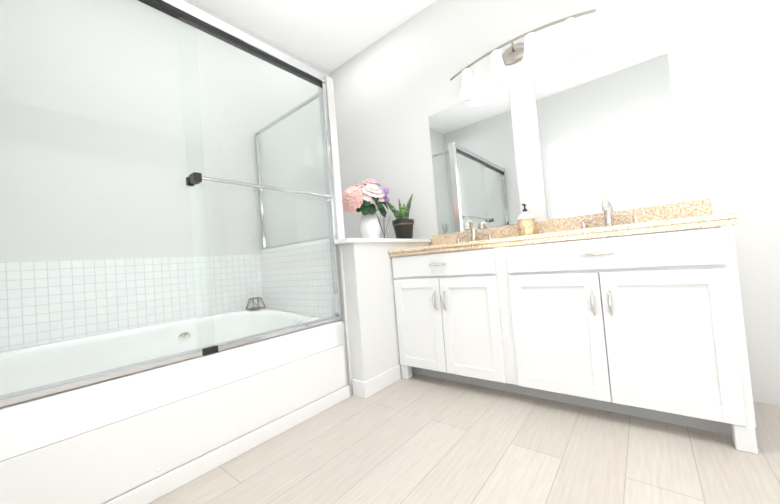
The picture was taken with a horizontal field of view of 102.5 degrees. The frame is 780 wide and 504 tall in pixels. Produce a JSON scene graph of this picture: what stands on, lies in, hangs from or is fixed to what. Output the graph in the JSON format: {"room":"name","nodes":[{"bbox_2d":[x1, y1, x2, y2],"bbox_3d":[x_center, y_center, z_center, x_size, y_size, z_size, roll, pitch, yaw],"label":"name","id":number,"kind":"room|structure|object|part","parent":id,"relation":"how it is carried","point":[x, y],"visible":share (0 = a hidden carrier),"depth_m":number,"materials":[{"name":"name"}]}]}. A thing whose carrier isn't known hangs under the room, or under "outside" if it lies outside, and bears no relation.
{"room":"bathroom","nodes":[
{"label":"bathroom","id":0,"kind":"room"},
{"bbox_2d":[0,0,328,261],"bbox_3d":[-1.323,-0.434,2.316,0.100,2.800,2.615,-6,-2,39],"label":"wall","id":1,"kind":"structure","parent":0,"point":[76,167],"depth_m":1.96,"materials":[{"name":"white paint"}]},
{"bbox_2d":[0,254,262,350],"bbox_3d":[-1.498,0.281,1.916,0.012,0.498,1.536,-6,-2,39],"label":"wall tile","id":2,"kind":"structure","parent":1,"relation":"attached to","point":[163,271],"depth_m":1.80,"materials":[{"name":"tile"}]},
{"bbox_2d":[262,239,329,251],"bbox_3d":[-0.685,-0.043,2.263,0.860,0.020,0.041,-6,-2,39],"label":"shower door side sill","id":3,"kind":"structure","parent":1,"relation":"attached to","point":[294,245],"depth_m":2.21,"materials":[{"name":"white paint"}]},
{"bbox_2d":[260,243,334,317],"bbox_3d":[-0.681,0.245,2.230,0.862,0.538,0.018,-6,-2,39],"label":"wall tile","id":4,"kind":"structure","parent":1,"relation":"attached to","point":[287,302],"depth_m":2.17,"materials":[{"name":"tile"}]},
{"bbox_2d":[193,0,435,72],"bbox_3d":[0.321,-2.067,0.933,4.650,0.100,2.615,-6,-2,39],"label":"ceiling","id":5,"kind":"structure","parent":0,"point":[328,36],"depth_m":2.57,"materials":[{"name":"white paint"}]},
{"bbox_2d":[379,229,389,237],"bbox_3d":[-0.042,-0.123,2.252,0.066,0.075,0.066,-6,-2,39],"label":"jar","id":6,"kind":"object","parent":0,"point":[385,232],"depth_m":2.24,"materials":[{"name":"clear glass"}]},
{"bbox_2d":[149,373,779,503],"bbox_3d":[0.554,0.822,0.840,4.650,0.100,2.615,-6,-2,39],"label":"floor","id":7,"kind":"structure","parent":0,"point":[418,439],"depth_m":1.21,"materials":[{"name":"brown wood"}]},
{"bbox_2d":[0,297,349,503],"bbox_3d":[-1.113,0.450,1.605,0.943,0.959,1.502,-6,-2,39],"label":"bathtub","id":8,"kind":"object","parent":7,"relation":"on","point":[147,436],"visible":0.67,"depth_m":1.26,"materials":[{"name":"white ceramic"}]},
{"bbox_2d":[0,0,342,407],"bbox_3d":[-1.168,-0.293,1.651,0.923,1.529,1.565,-6,-2,39],"label":"shower door","id":9,"kind":"structure","parent":8,"relation":"on","point":[20,396],"depth_m":1.36,"materials":[{"name":"clear glass"}]},
{"bbox_3d":[-1.073,-0.305,1.104,0.006,1.451,0.774,-6,-2,39],"label":"glass","id":10,"kind":"part","parent":9,"relation":"part of","materials":[{"name":"clear glass"}]},
{"bbox_2d":[186,172,201,185],"bbox_3d":[-0.839,-0.310,1.339,0.094,0.038,0.030,-6,-2,39],"label":"bracket","id":11,"kind":"object","parent":9,"relation":"attached to","point":[195,178],"visible":0.9,"depth_m":1.32,"materials":[{"name":"black plastic"}]},
{"bbox_2d":[138,0,322,355],"bbox_3d":[-0.841,-0.303,1.366,0.060,1.478,1.477,-6,-2,39],"label":"door track","id":12,"kind":"object","parent":9,"relation":"attached to","point":[171,11],"visible":0.78,"depth_m":1.49,"materials":[{"name":"black metal"}]},
{"bbox_3d":[-0.617,-0.325,1.633,0.006,1.451,0.775,-6,-2,39],"label":"glass","id":13,"kind":"part","parent":9,"relation":"part of","materials":[{"name":"clear glass"}]},
{"bbox_2d":[202,176,333,200],"bbox_3d":[-0.589,-0.321,1.619,0.054,0.032,0.748,-6,-2,39],"label":"door towel bar","id":14,"kind":"object","parent":9,"relation":"attached to","point":[328,197],"visible":0.98,"depth_m":1.54,"materials":[{"name":"silver metal"}]},
{"bbox_2d":[262,238,430,398],"bbox_3d":[-0.329,0.422,2.494,1.072,0.946,0.928,-6,-2,39],"label":"wall box","id":15,"kind":"object","parent":7,"relation":"on","point":[369,320],"visible":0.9,"depth_m":1.94,"materials":[{"name":"white paint"}]},
{"bbox_2d":[326,76,344,238],"bbox_3d":[-0.365,-0.591,1.996,0.060,1.043,0.055,-6,-2,39],"label":"post","id":16,"kind":"object","parent":15,"relation":"on","point":[335,160],"visible":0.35,"depth_m":1.97,"materials":[{"name":"white paint"}]},
{"bbox_2d":[342,178,391,237],"bbox_3d":[-0.179,-0.337,2.484,0.326,0.538,0.393,-6,-2,39],"label":"flower vase","id":17,"kind":"object","parent":15,"relation":"on","point":[367,199],"visible":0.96,"depth_m":2.40,"materials":[{"name":"white ceramic"}]},
{"bbox_3d":[-0.078,0.812,1.997,0.103,0.095,0.344,-6,-2,39],"label":"baseboard","id":18,"kind":"part","parent":15,"relation":"part of","materials":[{"name":"white paint"}]},
{"bbox_2d":[377,217,389,237],"bbox_3d":[-0.049,-0.168,2.250,0.067,0.166,0.096,-6,-2,39],"label":"reed diffuser","id":19,"kind":"object","parent":15,"relation":"on","point":[384,233],"visible":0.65,"depth_m":2.25,"materials":[{"name":"clear glass"}]},
{"bbox_2d":[389,194,413,238],"bbox_3d":[0.105,-0.277,2.486,0.177,0.373,0.221,-6,-2,39],"label":"snake plant","id":20,"kind":"object","parent":15,"relation":"on","point":[402,224],"visible":0.94,"depth_m":2.43,"materials":[{"name":"green plant"}]},
{"bbox_3d":[0.109,-0.170,2.476,0.174,0.160,0.174,-6,-2,39],"label":"pot","id":21,"kind":"part","parent":20,"relation":"part of","materials":[{"name":"grey ceramic"}]},
{"bbox_2d":[389,221,757,453],"bbox_3d":[0.810,0.371,1.809,1.596,0.820,0.560,-6,-2,39],"label":"bathroom vanity","id":22,"kind":"object","parent":7,"relation":"on","point":[636,312],"depth_m":1.40,"materials":[{"name":"white wood"}]},
{"bbox_2d":[389,212,738,252],"bbox_3d":[0.784,-0.060,1.824,1.608,0.045,0.548,-6,-2,39],"label":"countertop","id":23,"kind":"structure","parent":22,"relation":"on","point":[705,218],"depth_m":1.42,"materials":[{"name":"beige stone"}]},
{"bbox_2d":[453,219,496,240],"bbox_3d":[0.562,-0.142,2.195,0.287,0.176,0.149,-6,-2,39],"label":"faucet","id":24,"kind":"object","parent":23,"relation":"on","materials":[{"name":"silver metal"}]},
{"bbox_2d":[517,204,535,235],"bbox_3d":[0.866,-0.197,1.995,0.100,0.223,0.100,-6,-2,39],"label":"soap dispenser","id":25,"kind":"object","parent":23,"relation":"on","point":[526,222],"visible":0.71,"depth_m":1.96,"materials":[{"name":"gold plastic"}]},
{"bbox_2d":[577,197,640,228],"bbox_3d":[1.175,-0.208,1.697,0.287,0.176,0.149,-6,-2,39],"label":"faucet","id":26,"kind":"object","parent":23,"relation":"on","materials":[{"name":"silver metal"}]},
{"bbox_2d":[329,0,779,404],"bbox_3d":[1.266,-0.659,1.833,4.550,2.800,0.100,-6,-2,39],"label":"wall","id":27,"kind":"structure","parent":0,"point":[395,88],"depth_m":1.78,"materials":[{"name":"white paint"}]},
{"bbox_2d":[429,84,520,234],"bbox_3d":[0.595,-0.639,2.307,0.634,0.952,0.006,-6,-2,39],"label":"mirror","id":28,"kind":"object","parent":27,"relation":"attached to","point":[474,163],"visible":0.86,"depth_m":2.28,"materials":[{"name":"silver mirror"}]},
{"bbox_2d":[450,9,595,98],"bbox_3d":[0.801,-1.263,2.024,0.904,0.242,0.155,-6,-2,39],"label":"sconce","id":29,"kind":"object","parent":27,"relation":"attached to","point":[528,53],"visible":1,"depth_m":2.00,"materials":[{"name":"white glass"}]},
{"bbox_2d":[431,198,711,244],"bbox_3d":[0.951,-0.143,2.025,1.588,0.104,0.020,-6,-2,39],"label":"backsplash","id":30,"kind":"structure","parent":27,"relation":"attached to","point":[689,208],"depth_m":1.75,"materials":[{"name":"beige stone"}]},
{"bbox_2d":[534,19,683,219],"bbox_3d":[1.211,-0.705,1.807,0.634,0.952,0.006,-6,-2,39],"label":"mirror","id":31,"kind":"object","parent":27,"relation":"attached to","point":[606,120],"visible":0.93,"depth_m":1.77,"materials":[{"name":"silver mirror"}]}
]}

